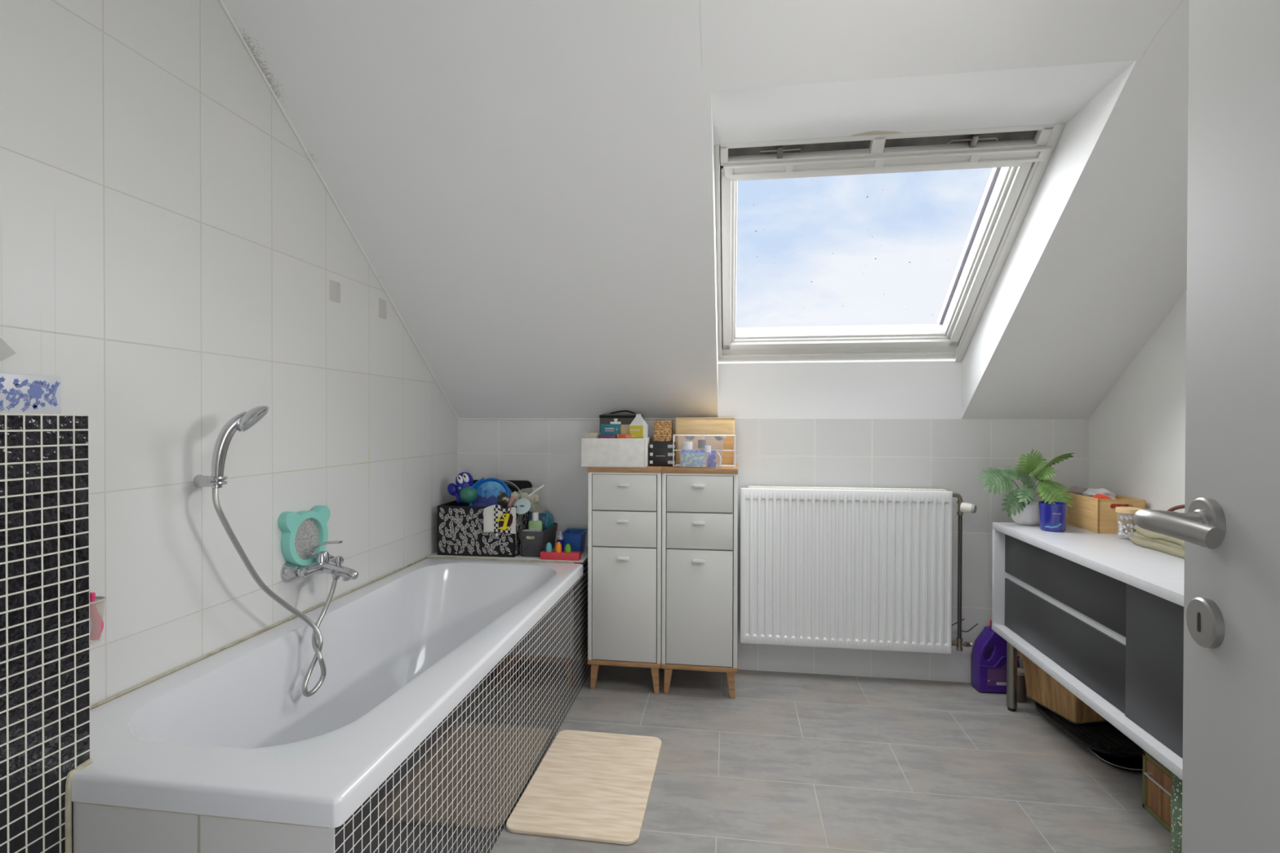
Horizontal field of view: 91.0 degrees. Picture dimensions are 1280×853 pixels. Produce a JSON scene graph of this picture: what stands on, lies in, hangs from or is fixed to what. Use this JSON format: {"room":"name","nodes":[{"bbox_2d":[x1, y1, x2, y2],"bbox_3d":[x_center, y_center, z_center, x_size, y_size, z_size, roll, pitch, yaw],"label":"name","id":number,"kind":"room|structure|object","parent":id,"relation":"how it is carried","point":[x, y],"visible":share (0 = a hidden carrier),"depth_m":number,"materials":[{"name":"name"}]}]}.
{"room":"bathroom","nodes":[
{"label":"bathroom","id":0,"kind":"room"},
{"bbox_2d":[0,0,457,852],"bbox_3d":[-1.223,-0.217,1.219,0.100,2.710,4.070,0,0,8],"label":"wall","id":1,"kind":"structure","parent":0,"point":[171,248],"depth_m":1.57,"materials":[{"name":"white tile"}]},
{"bbox_2d":[0,337,16,361],"bbox_3d":[-1.169,-0.141,1.106,0.038,0.110,0.101,0,0,8],"label":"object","id":2,"kind":"object","parent":1,"relation":"attached to","point":[6,351],"visible":1,"depth_m":1.14,"materials":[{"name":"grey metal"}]},
{"bbox_2d":[89,595,106,604],"bbox_3d":[-1.133,0.399,1.290,0.062,0.089,0.061,0,0,8],"label":"cup holder","id":3,"kind":"object","parent":1,"relation":"attached to","point":[104,598],"visible":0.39,"depth_m":1.29,"materials":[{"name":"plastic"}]},
{"bbox_2d":[89,592,103,639],"bbox_3d":[-1.128,0.390,1.297,0.032,0.102,0.030,0,0,8],"label":"razor","id":4,"kind":"object","parent":3,"relation":"in","point":[97,623],"visible":0.74,"depth_m":1.29,"materials":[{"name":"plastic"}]},
{"bbox_2d":[193,474,227,487],"bbox_3d":[-1.070,0.139,1.577,0.117,0.033,0.052,0,1,33],"label":"holder","id":5,"kind":"object","parent":1,"relation":"attached to","point":[199,481],"visible":0.94,"depth_m":1.58,"materials":[{"name":"silver metal"}]},
{"bbox_2d":[280,540,358,582],"bbox_3d":[-0.972,0.421,1.986,0.182,0.123,0.226,0,0,8],"label":"mixer","id":6,"kind":"object","parent":1,"relation":"attached to","point":[325,562],"visible":0.99,"depth_m":1.96,"materials":[{"name":"silver metal"}]},
{"bbox_2d":[212,488,337,697],"bbox_3d":[-0.963,0.454,1.726,0.076,0.610,0.403,0,0,16],"label":"shower hose","id":7,"kind":"object","parent":6,"relation":"attached to","point":[317,633],"visible":1,"depth_m":1.76,"materials":[{"name":"silver metal"}]},
{"bbox_2d":[211,405,269,488],"bbox_3d":[-0.987,0.049,1.563,0.123,0.204,0.079,0,1,-43],"label":"shower","id":8,"kind":"object","parent":7,"relation":"on","point":[243,421],"visible":0.98,"depth_m":1.54,"materials":[{"name":"silver metal"}]},
{"bbox_2d":[277,505,330,566],"bbox_3d":[-1.047,0.346,1.970,0.030,0.178,0.198,0,0,11],"label":"mirror","id":9,"kind":"object","parent":6,"relation":"on","point":[301,531],"visible":0.91,"depth_m":1.95,"materials":[{"name":"teal plastic"}]},
{"bbox_2d":[294,518,319,559],"bbox_3d":[-1.046,0.352,1.970,0.002,0.128,0.124,0,0,11],"label":"mirror glass","id":10,"kind":"object","parent":9,"relation":"attached to","point":[307,531],"depth_m":1.97,"materials":[{"name":"glass"}]},
{"bbox_2d":[329,279,340,303],"bbox_3d":[-1.039,-0.460,2.143,0.001,0.070,0.058,0,0,8],"label":"adhesive patch","id":11,"kind":"object","parent":1,"relation":"attached to","point":[335,286],"visible":1,"depth_m":2.14,"materials":[{"name":"grey plastic"}]},
{"bbox_2d":[378,297,386,319],"bbox_3d":[-0.996,-0.456,2.438,0.001,0.074,0.050,0,0,8],"label":"adhesive patch","id":12,"kind":"object","parent":1,"relation":"attached to","point":[382,303],"visible":1,"depth_m":2.43,"materials":[{"name":"grey plastic"}]},
{"bbox_2d":[222,0,1189,419],"bbox_3d":[0.293,-0.802,1.351,2.860,1.586,3.170,0,0,8],"label":"ceiling","id":13,"kind":"structure","parent":0,"point":[529,185],"depth_m":1.91,"materials":[{"name":"white paint"}]},
{"bbox_2d":[218,0,675,419],"bbox_3d":[-0.396,-0.677,2.158,1.270,1.301,1.730,0,0,8],"label":"caulk","id":14,"kind":"structure","parent":13,"relation":"attached to","point":[221,2],"depth_m":2.17,"materials":[{"name":"white"}]},
{"bbox_2d":[714,123,1065,418],"bbox_3d":[0.839,-0.529,2.481,1.065,0.996,0.982,0,0,8],"label":"window","id":15,"kind":"structure","parent":13,"relation":"attached to","point":[1019,157],"depth_m":2.62,"materials":[{"name":"white plastic"}]},
{"bbox_2d":[457,418,1088,682],"bbox_3d":[0.521,0.546,2.970,2.860,1.164,0.120,0,0,8],"label":"wall","id":16,"kind":"structure","parent":0,"point":[949,455],"depth_m":2.84,"materials":[{"name":"white tile"}]},
{"bbox_2d":[739,485,952,653],"bbox_3d":[0.902,0.625,2.810,0.900,0.707,0.090,0,0,8],"label":"radiator","id":17,"kind":"object","parent":16,"relation":"attached to","point":[861,568],"visible":1,"depth_m":2.77,"materials":[{"name":"white metal"}]},
{"bbox_2d":[747,485,946,491],"bbox_3d":[0.909,0.275,2.793,0.845,0.008,0.040,0,0,8],"label":"grille","id":18,"kind":"object","parent":17,"relation":"attached to","point":[751,488],"depth_m":2.78,"materials":[{"name":"white metal"}]},
{"bbox_2d":[951,637,972,651],"bbox_3d":[1.386,0.942,2.723,0.091,0.052,0.025,0,0,8],"label":"valve","id":19,"kind":"object","parent":17,"relation":"attached to","point":[957,642],"visible":0.98,"depth_m":2.71,"materials":[{"name":"silver metal"}]},
{"bbox_2d":[957,515,962,638],"bbox_3d":[1.383,0.650,2.721,0.016,0.540,0.015,0,0,8],"label":"pipe","id":20,"kind":"object","parent":19,"relation":"attached to","point":[960,517],"visible":1,"depth_m":2.72,"materials":[{"name":"silver metal"}]},
{"bbox_2d":[952,493,977,515],"bbox_3d":[1.390,0.335,2.708,0.102,0.094,0.046,0,1,38],"label":"radiator valve","id":21,"kind":"object","parent":17,"relation":"attached to","point":[967,508],"visible":0.97,"depth_m":2.69,"materials":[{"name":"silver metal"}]},
{"bbox_2d":[951,618,977,633],"bbox_3d":[1.421,0.877,2.763,0.113,0.076,0.037,0,1,28],"label":"junction box","id":22,"kind":"object","parent":16,"relation":"attached to","point":[954,624],"visible":0.7,"depth_m":2.78,"materials":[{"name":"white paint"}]},
{"bbox_2d":[489,665,1171,852],"bbox_3d":[0.238,1.193,1.010,3.060,0.100,4.050,0,0,8],"label":"floor","id":23,"kind":"structure","parent":0,"point":[794,762],"depth_m":2.06,"materials":[{"name":"grey tile"}]},
{"bbox_2d":[66,558,582,827],"bbox_3d":[-0.715,0.794,1.897,0.715,0.410,1.698,0,0,8],"label":"bathtub","id":24,"kind":"object","parent":23,"relation":"on","point":[232,732],"visible":0.77,"depth_m":1.55,"materials":[{"name":"white ceramic"}]},
{"bbox_2d":[65,758,93,852],"bbox_3d":[-0.974,0.853,1.092,0.010,0.534,0.044,0,0,8],"label":"caulk","id":25,"kind":"structure","parent":24,"relation":"attached to","point":[68,777],"depth_m":1.07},
{"bbox_2d":[74,801,328,828],"bbox_3d":[-0.737,0.644,1.048,0.472,0.006,0.005,0,0,8],"label":"caulk","id":26,"kind":"structure","parent":24,"relation":"attached to","point":[74,802],"depth_m":1.04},
{"bbox_2d":[72,801,334,852],"bbox_3d":[-0.733,0.891,1.066,0.488,0.498,0.030,0,0,8],"label":"tiles","id":27,"kind":"structure","parent":24,"relation":"attached to","point":[97,828],"depth_m":1.05,"materials":[{"name":"white tile"}]},
{"bbox_2d":[89,555,582,709],"bbox_3d":[-0.719,0.586,1.903,0.709,0.009,1.695,0,0,8],"label":"caulk","id":28,"kind":"structure","parent":24,"relation":"on","point":[95,705],"depth_m":1.85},
{"bbox_2d":[334,558,591,852],"bbox_3d":[-0.365,0.860,2.019,0.030,0.548,2.019,0,0,8],"label":"mosaic","id":29,"kind":"object","parent":24,"relation":"attached to","point":[458,790],"visible":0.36,"depth_m":1.64},
{"bbox_2d":[426,545,587,563],"bbox_3d":[-0.575,0.851,2.903,0.712,0.550,0.328,0,0,8],"label":"ledge","id":30,"kind":"object","parent":23,"relation":"on","point":[584,554],"visible":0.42,"depth_m":2.78,"materials":[{"name":"white tile"}]},
{"bbox_2d":[437,480,532,557],"bbox_3d":[-0.712,0.418,2.926,0.359,0.314,0.271,0,0,7],"label":"patterned box","id":31,"kind":"object","parent":30,"relation":"on","point":[460,532],"visible":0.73,"depth_m":2.80,"materials":[{"name":"black fabric"}]},
{"bbox_2d":[447,471,477,503],"bbox_3d":[-0.805,0.281,2.885,0.150,0.145,0.088,0,1,35],"label":"toy","id":32,"kind":"object","parent":31,"relation":"in","point":[462,491],"visible":1,"depth_m":2.85,"materials":[{"name":"blue plastic"}]},
{"bbox_2d":[468,477,512,506],"bbox_3d":[-0.682,0.338,2.903,0.198,0.216,0.150,0,0,8],"label":"bucket","id":33,"kind":"object","parent":31,"relation":"in","point":[488,490],"visible":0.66,"depth_m":2.88,"materials":[{"name":"blue plastic"}]},
{"bbox_2d":[483,504,515,537],"bbox_3d":[-0.615,0.414,2.757,0.147,0.141,0.010,0,0,7],"label":"towel","id":34,"kind":"object","parent":31,"relation":"hanging from","point":[495,518],"visible":1,"depth_m":2.76,"materials":[{"name":"white fabric"}]},
{"bbox_2d":[495,511,513,529],"bbox_3d":[-0.594,0.413,2.751,0.081,0.079,0.001,0,0,8],"label":"print","id":35,"kind":"object","parent":34,"relation":"attached to","point":[504,520],"depth_m":2.75,"materials":[{"name":"yellow"}]},
{"bbox_2d":[497,492,508,506],"bbox_3d":[-0.609,0.327,2.805,0.051,0.065,0.030,0,0,8],"label":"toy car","id":36,"kind":"object","parent":31,"relation":"in","point":[503,499],"visible":0.99,"depth_m":2.80,"materials":[{"name":"black plastic"}]},
{"bbox_2d":[502,480,521,494],"bbox_3d":[-0.650,0.355,2.966,0.202,0.197,0.096,0,0,8],"label":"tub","id":37,"kind":"object","parent":31,"relation":"in","point":[507,482],"visible":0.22,"depth_m":2.99,"materials":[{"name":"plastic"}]},
{"bbox_2d":[506,484,544,514],"bbox_3d":[-0.519,0.324,2.846,0.175,0.127,0.132,0,0,8],"label":"toy","id":38,"kind":"object","parent":31,"relation":"in","point":[526,501],"visible":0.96,"depth_m":2.83,"materials":[{"name":"white"}]},
{"bbox_2d":[518,522,557,557],"bbox_3d":[-0.466,0.518,2.894,0.118,0.115,0.256,0,0,8],"label":"plastic basket","id":39,"kind":"object","parent":30,"relation":"on","point":[531,543],"visible":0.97,"depth_m":2.78,"materials":[{"name":"grey plastic"}]},
{"bbox_2d":[521,528,535,531],"bbox_3d":[-0.497,0.470,2.807,0.060,0.013,0.060,0,0,8],"label":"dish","id":40,"kind":"object","parent":39,"relation":"in","point":[527,530],"visible":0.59,"depth_m":2.82,"materials":[{"name":"grey plastic"}]},
{"bbox_2d":[528,511,542,531],"bbox_3d":[-0.473,0.478,2.844,0.062,0.182,0.030,0,0,8],"label":"lotion bottle","id":41,"kind":"object","parent":39,"relation":"in","point":[535,524],"visible":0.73,"depth_m":2.83,"materials":[{"name":"green plastic"}]},
{"bbox_2d":[528,512,546,531],"bbox_3d":[-0.476,0.486,2.926,0.077,0.164,0.024,0,0,8],"label":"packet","id":42,"kind":"object","parent":39,"relation":"in","point":[542,517],"visible":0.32,"depth_m":2.91,"materials":[{"name":"plastic"}]},
{"bbox_2d":[542,510,554,529],"bbox_3d":[-0.442,0.452,2.960,0.068,0.117,0.099,0,0,8],"label":"pouch","id":43,"kind":"object","parent":39,"relation":"in","point":[549,518],"visible":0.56,"depth_m":2.93,"materials":[{"name":"plastic"}]},
{"bbox_2d":[556,531,564,551],"bbox_3d":[-0.352,0.521,2.787,0.033,0.112,0.033,0,0,8],"label":"pump bottle","id":44,"kind":"object","parent":30,"relation":"on","point":[560,540],"visible":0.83,"depth_m":2.78,"materials":[{"name":"blue plastic"}]},
{"bbox_2d":[540,550,581,560],"bbox_3d":[-0.345,0.561,2.739,0.172,0.032,0.042,0,0,8],"label":"holder","id":45,"kind":"object","parent":30,"relation":"on","point":[573,555],"visible":1,"depth_m":2.72,"materials":[{"name":"red plastic"}]},
{"bbox_2d":[546,542,551,551],"bbox_3d":[-0.397,0.525,2.743,0.027,0.040,0.027,0,0,8],"label":"crayon","id":46,"kind":"object","parent":45,"relation":"on","point":[548,547],"visible":1,"depth_m":2.73,"materials":[{"name":"teal wax"}]},
{"bbox_2d":[555,542,561,552],"bbox_3d":[-0.354,0.523,2.737,0.027,0.044,0.027,0,0,8],"label":"crayon","id":47,"kind":"object","parent":45,"relation":"on","point":[558,546],"visible":1,"depth_m":2.73,"materials":[{"name":"orange wax"}]},
{"bbox_2d":[564,543,571,552],"bbox_3d":[-0.312,0.527,2.731,0.027,0.037,0.027,0,0,8],"label":"crayon","id":48,"kind":"object","parent":45,"relation":"on","point":[567,549],"visible":1,"depth_m":2.72,"materials":[{"name":"green wax"}]},
{"bbox_2d":[561,528,587,553],"bbox_3d":[-0.297,0.526,2.875,0.104,0.100,0.126,0,0,8],"label":"container","id":49,"kind":"object","parent":30,"relation":"on","point":[575,537],"visible":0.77,"depth_m":2.83,"materials":[{"name":"blue plastic"}]},
{"bbox_2d":[506,729,661,844],"bbox_3d":[-0.152,1.128,2.016,0.382,0.011,0.576,0,0,9],"label":"bath mat","id":50,"kind":"object","parent":23,"relation":"on","point":[590,786],"visible":1,"depth_m":1.95,"materials":[{"name":"beige fabric"}]},
{"bbox_2d":[587,465,664,693],"bbox_3d":[-0.046,0.650,2.810,0.316,0.957,0.336,0,0,8],"label":"base cabinet","id":51,"kind":"object","parent":23,"relation":"on","point":[624,504],"visible":0.88,"depth_m":2.66,"materials":[{"name":"white wood"}]},
{"bbox_2d":[580,436,651,467],"bbox_3d":[-0.099,0.109,2.776,0.276,0.124,0.240,0,0,8],"label":"fabric bin","id":52,"kind":"object","parent":51,"relation":"on","point":[595,452],"visible":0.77,"depth_m":2.66,"materials":[{"name":"white fabric"}]},
{"bbox_2d":[585,432,600,438],"bbox_3d":[-0.204,0.094,2.737,0.055,0.134,0.080,0,0,8],"label":"paper packet","id":53,"kind":"object","parent":52,"relation":"in","point":[588,435],"visible":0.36,"depth_m":2.70,"materials":[{"name":"beige paper"}]},
{"bbox_2d":[599,434,617,438],"bbox_3d":[-0.137,0.098,2.689,0.073,0.126,0.027,0,0,8],"label":"carton","id":54,"kind":"object","parent":52,"relation":"in","point":[601,436],"visible":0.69,"depth_m":2.68,"materials":[{"name":"purple cardboard"}]},
{"bbox_2d":[600,424,620,435],"bbox_3d":[-0.126,0.075,2.720,0.086,0.170,0.021,0,0,8],"label":"packet","id":55,"kind":"object","parent":52,"relation":"in","point":[613,429],"visible":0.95,"depth_m":2.71,"materials":[{"name":"teal cardboard"}]},
{"bbox_2d":[604,427,617,431],"bbox_3d":[-0.124,0.013,2.710,0.054,0.015,0.002,0,0,7],"label":"print","id":56,"kind":"object","parent":55,"relation":"attached to","point":[606,428],"depth_m":2.71,"materials":[{"name":"teal"}]},
{"bbox_2d":[610,418,621,424],"bbox_3d":[-0.105,-0.022,2.718,0.045,0.024,0.012,0,0,8],"label":"clip","id":57,"kind":"object","parent":55,"relation":"on","point":[615,420],"visible":1,"depth_m":2.71,"materials":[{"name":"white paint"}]},
{"bbox_2d":[617,434,631,438],"bbox_3d":[-0.068,0.098,2.679,0.057,0.128,0.027,0,0,8],"label":"carton","id":58,"kind":"object","parent":52,"relation":"in","point":[619,436],"visible":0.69,"depth_m":2.67,"materials":[{"name":"orange cardboard"}]},
{"bbox_2d":[620,424,630,434],"bbox_3d":[-0.057,0.077,2.715,0.050,0.170,0.022,0,0,8],"label":"paper packet","id":59,"kind":"object","parent":52,"relation":"in","point":[624,428],"visible":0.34,"depth_m":2.71,"materials":[{"name":"beige paper"}]},
{"bbox_2d":[629,413,648,447],"bbox_3d":[-0.006,0.057,2.700,0.062,0.220,0.063,0,0,18],"label":"bottle","id":60,"kind":"object","parent":52,"relation":"in","point":[638,428],"visible":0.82,"depth_m":2.68,"materials":[{"name":"white plastic"}]},
{"bbox_2d":[599,410,644,432],"bbox_3d":[-0.083,0.047,2.939,0.200,0.245,0.085,0,0,8],"label":"storage box","id":61,"kind":"object","parent":51,"relation":"on","point":[605,419],"visible":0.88,"depth_m":2.90,"materials":[{"name":"black plastic"}]},
{"bbox_2d":[649,440,675,466],"bbox_3d":[0.107,0.119,2.797,0.110,0.104,0.164,0,0,8],"label":"black organiser","id":62,"kind":"object","parent":51,"relation":"on","point":[660,452],"visible":0.97,"depth_m":2.72,"materials":[{"name":"black plastic"}]},
{"bbox_2d":[653,420,672,441],"bbox_3d":[0.106,0.020,2.802,0.080,0.094,0.093,0,0,8],"label":"box","id":63,"kind":"object","parent":62,"relation":"on","point":[663,429],"visible":1,"depth_m":2.76,"materials":[{"name":"brown"}]},
{"bbox_2d":[661,463,737,698],"bbox_3d":[0.267,0.651,2.765,0.316,0.957,0.336,0,0,8],"label":"base cabinet","id":64,"kind":"object","parent":23,"relation":"on","point":[700,504],"visible":0.99,"depth_m":2.62,"materials":[{"name":"white wood"}]},
{"bbox_2d":[676,435,725,438],"bbox_3d":[0.259,0.104,2.643,0.203,0.137,0.064,0,0,8],"label":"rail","id":65,"kind":"object","parent":64,"relation":"on","point":[721,436],"visible":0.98,"depth_m":2.62,"materials":[{"name":"white metal"}]},
{"bbox_2d":[683,441,692,449],"bbox_3d":[0.202,0.117,2.654,0.039,0.103,0.039,0,0,8],"label":"pill bottle","id":66,"kind":"object","parent":65,"relation":"in","point":[686,445],"visible":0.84,"depth_m":2.64,"materials":[{"name":"white paint"}]},
{"bbox_2d":[681,449,704,453],"bbox_3d":[0.223,0.134,2.633,0.096,0.070,0.005,0,0,8],"label":"box","id":67,"kind":"object","parent":65,"relation":"in","point":[682,451],"visible":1,"depth_m":2.63,"materials":[{"name":"blue cardboard"}]},
{"bbox_2d":[680,453,706,466],"bbox_3d":[0.222,0.140,2.627,0.104,0.058,0.006,0,0,8],"label":"box","id":68,"kind":"object","parent":65,"relation":"in","point":[687,460],"visible":1,"depth_m":2.62,"materials":[{"name":"blue cardboard"}]},
{"bbox_2d":[697,440,706,448],"bbox_3d":[0.262,0.112,2.655,0.034,0.113,0.034,0,0,8],"label":"pill bottle","id":69,"kind":"object","parent":65,"relation":"in","point":[701,443],"visible":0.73,"depth_m":2.64,"materials":[{"name":"beige plastic"}]},
{"bbox_2d":[704,445,711,466],"bbox_3d":[0.283,0.125,2.627,0.027,0.088,0.027,0,0,8],"label":"pill bottle","id":70,"kind":"object","parent":65,"relation":"in","point":[707,448],"visible":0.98,"depth_m":2.62,"materials":[{"name":"white paint"}]},
{"bbox_2d":[704,452,711,466],"bbox_3d":[0.283,0.137,2.627,0.027,0.063,0.027,0,0,8],"label":"bottle","id":71,"kind":"object","parent":65,"relation":"in","point":[704,452],"depth_m":2.62,"materials":[{"name":"white plastic"}]},
{"bbox_2d":[706,453,715,466],"bbox_3d":[0.296,0.141,2.615,0.034,0.056,0.008,0,0,8],"label":"box","id":72,"kind":"object","parent":65,"relation":"in","point":[710,457],"visible":1,"depth_m":2.61,"materials":[{"name":"blue cardboard"}]},
{"bbox_2d":[711,450,715,466],"bbox_3d":[0.307,0.135,2.641,0.024,0.068,0.018,0,0,8],"label":"box","id":73,"kind":"object","parent":65,"relation":"in","point":[712,451],"visible":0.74,"depth_m":2.63,"materials":[{"name":"blue cardboard"}]},
{"bbox_2d":[715,451,721,466],"bbox_3d":[0.329,0.137,2.626,0.023,0.066,0.008,0,0,8],"label":"tube","id":74,"kind":"object","parent":65,"relation":"in","point":[717,452],"visible":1,"depth_m":2.62,"materials":[{"name":"beige plastic"}]},
{"bbox_2d":[672,434,735,467],"bbox_3d":[0.276,0.104,2.704,0.265,0.137,0.055,0,0,8],"label":"wire rack","id":75,"kind":"object","parent":64,"relation":"on","point":[674,435],"visible":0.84,"depth_m":2.68,"materials":[{"name":"white metal"}]},
{"bbox_2d":[675,417,734,465],"bbox_3d":[0.295,0.066,2.823,0.256,0.211,0.173,0,0,8],"label":"box","id":76,"kind":"object","parent":64,"relation":"on","point":[684,425],"visible":0.66,"depth_m":2.73,"materials":[{"name":"brown"}]},
{"bbox_2d":[970,619,1019,693],"bbox_3d":[1.522,0.979,2.696,0.167,0.295,0.086,0,0,5],"label":"detergent bottle","id":77,"kind":"object","parent":23,"relation":"on","point":[988,652],"visible":0.71,"depth_m":2.66,"materials":[{"name":"purple plastic"}]},
{"bbox_2d":[1017,667,1026,702],"bbox_3d":[1.565,1.071,2.607,0.062,0.124,0.062,0,0,8],"label":"storage jar","id":78,"kind":"object","parent":23,"relation":"on","point":[1021,686],"visible":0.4,"depth_m":2.58,"materials":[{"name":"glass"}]},
{"bbox_2d":[991,522,1184,779],"bbox_3d":[1.576,0.769,1.885,0.450,0.739,1.367,0,0,8],"label":"sideboard","id":79,"kind":"object","parent":23,"relation":"on","point":[1102,615],"visible":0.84,"depth_m":1.92,"materials":[{"name":"white wood"}]},
{"bbox_2d":[976,448,1074,525],"bbox_3d":[1.555,0.241,2.513,0.400,0.307,0.195,0,0,5],"label":"potted plant","id":80,"kind":"object","parent":79,"relation":"on","point":[1021,508],"visible":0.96,"depth_m":2.49,"materials":[{"name":"green plant"}]},
{"bbox_2d":[1038,501,1067,532],"bbox_3d":[1.570,0.343,2.394,0.093,0.105,0.093,0,0,8],"label":"glass","id":81,"kind":"object","parent":79,"relation":"on","point":[1052,517],"visible":1,"depth_m":2.36,"materials":[{"name":"blue"}]},
{"bbox_2d":[1051,493,1146,533],"bbox_3d":[1.804,0.332,2.496,0.160,0.127,0.355,0,0,9],"label":"box","id":82,"kind":"object","parent":79,"relation":"on","point":[1095,515],"visible":0.59,"depth_m":2.35,"materials":[{"name":"brown wood"}]},
{"bbox_2d":[1066,486,1087,495],"bbox_3d":[1.793,0.281,2.574,0.118,0.066,0.132,1,1,44],"label":"folded cloth","id":83,"kind":"object","parent":82,"relation":"in","point":[1075,490],"visible":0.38,"depth_m":2.55,"materials":[{"name":"grey fabric"}]},
{"bbox_2d":[1082,488,1115,499],"bbox_3d":[1.808,0.274,2.478,0.101,0.066,0.125,0,0,8],"label":"folded cloth","id":84,"kind":"object","parent":82,"relation":"in","point":[1090,492],"visible":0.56,"depth_m":2.45,"materials":[{"name":"white fabric"}]},
{"bbox_2d":[1092,493,1111,498],"bbox_3d":[1.759,0.294,2.401,0.085,0.077,0.096,0,1,33],"label":"folded cloth","id":85,"kind":"object","parent":82,"relation":"in","point":[1096,495],"visible":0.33,"depth_m":2.38,"materials":[{"name":"orange"}]},
{"bbox_2d":[1110,503,1128,508],"bbox_3d":[1.781,0.334,2.360,0.070,0.100,0.050,0,0,8],"label":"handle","id":86,"kind":"object","parent":82,"relation":"in","point":[1113,505],"visible":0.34,"depth_m":2.33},
{"bbox_2d":[1115,506,1142,514],"bbox_3d":[1.722,0.342,2.217,0.077,0.110,0.077,0,0,8],"label":"lid","id":87,"kind":"object","parent":79,"relation":"on","point":[1131,510],"visible":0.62,"depth_m":2.20,"materials":[{"name":"wood"}]},
{"bbox_2d":[1118,513,1137,537],"bbox_3d":[1.722,0.348,2.216,0.060,0.085,0.057,0,0,25],"label":"cotton swabs","id":88,"kind":"object","parent":87,"relation":"in","point":[1126,526],"visible":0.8,"depth_m":2.21,"materials":[{"name":"white"}]},
{"bbox_2d":[1129,504,1184,558],"bbox_3d":[1.720,0.324,1.968,0.150,0.150,0.400,0,0,6],"label":"bag","id":89,"kind":"object","parent":79,"relation":"on","point":[1144,538],"visible":0.2,"depth_m":2.01,"materials":[{"name":"beige fabric"}]},
{"bbox_2d":[1084,746,1142,772],"bbox_3d":[1.696,1.127,2.210,0.274,0.019,0.324,0,0,4],"label":"tray","id":90,"kind":"object","parent":23,"relation":"on","point":[1125,764],"visible":0.2,"depth_m":2.11,"materials":[{"name":"black"}]},
{"bbox_2d":[1035,702,1144,758],"bbox_3d":[1.686,1.104,2.312,0.304,0.023,0.434,0,0,2],"label":"tray","id":91,"kind":"object","parent":90,"relation":"on","point":[1104,738],"visible":0.42,"depth_m":2.23,"materials":[{"name":"black plastic"}]},
{"bbox_2d":[1019,651,1107,724],"bbox_3d":[1.680,0.985,2.434,0.263,0.208,0.285,0,0,-9],"label":"box","id":92,"kind":"object","parent":91,"relation":"on","point":[1042,688],"visible":0.34,"depth_m":2.39,"materials":[{"name":"brown wood"}]},
{"bbox_2d":[1142,751,1172,832],"bbox_3d":[1.595,1.055,1.721,0.260,0.170,0.326,0,0,8],"label":"box","id":93,"kind":"object","parent":23,"relation":"on","point":[1157,778],"visible":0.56,"depth_m":1.82,"materials":[{"name":"brown"}]},
{"bbox_2d":[1170,773,1182,852],"bbox_3d":[1.394,1.001,1.565,0.102,0.272,0.224,0,0,21],"label":"cloth bag","id":94,"kind":"object","parent":23,"relation":"on","point":[1176,790],"visible":0.28,"depth_m":1.60,"materials":[{"name":"green fabric"}]},
{"bbox_2d":[1133,0,1279,852],"bbox_3d":[0.493,0.136,0.321,0.119,2.014,0.832,0,0,15],"label":"door","id":95,"kind":"structure","parent":23,"relation":"on","point":[1228,526],"depth_m":0.64,"materials":[{"name":"grey paint"}]},
{"bbox_2d":[1088,289,1186,512],"bbox_3d":[1.707,-0.208,0.800,0.100,2.710,4.070,0,0,8],"label":"wall","id":96,"kind":"structure","parent":0,"point":[1137,432],"depth_m":2.31,"materials":[{"name":"white paint"}]},
{"bbox_3d":[-1.149,0.564,0.652,0.212,1.158,0.957,0,0,8],"label":"wall partition","id":97,"kind":"structure","parent":0,"visible":0},
{"bbox_2d":[0,413,90,852],"bbox_3d":[-1.146,0.562,0.652,0.217,1.161,0.958,0,0,8],"label":"mosaic","id":98,"kind":"object","parent":97,"relation":"attached to","point":[45,732],"visible":1,"depth_m":1.03},
{"bbox_2d":[0,373,61,413],"bbox_3d":[-1.175,-0.060,1.158,0.009,0.076,0.204,0,0,8],"label":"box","id":99,"kind":"object","parent":98,"relation":"on","point":[20,393],"depth_m":1.20,"materials":[{"name":"blue"}]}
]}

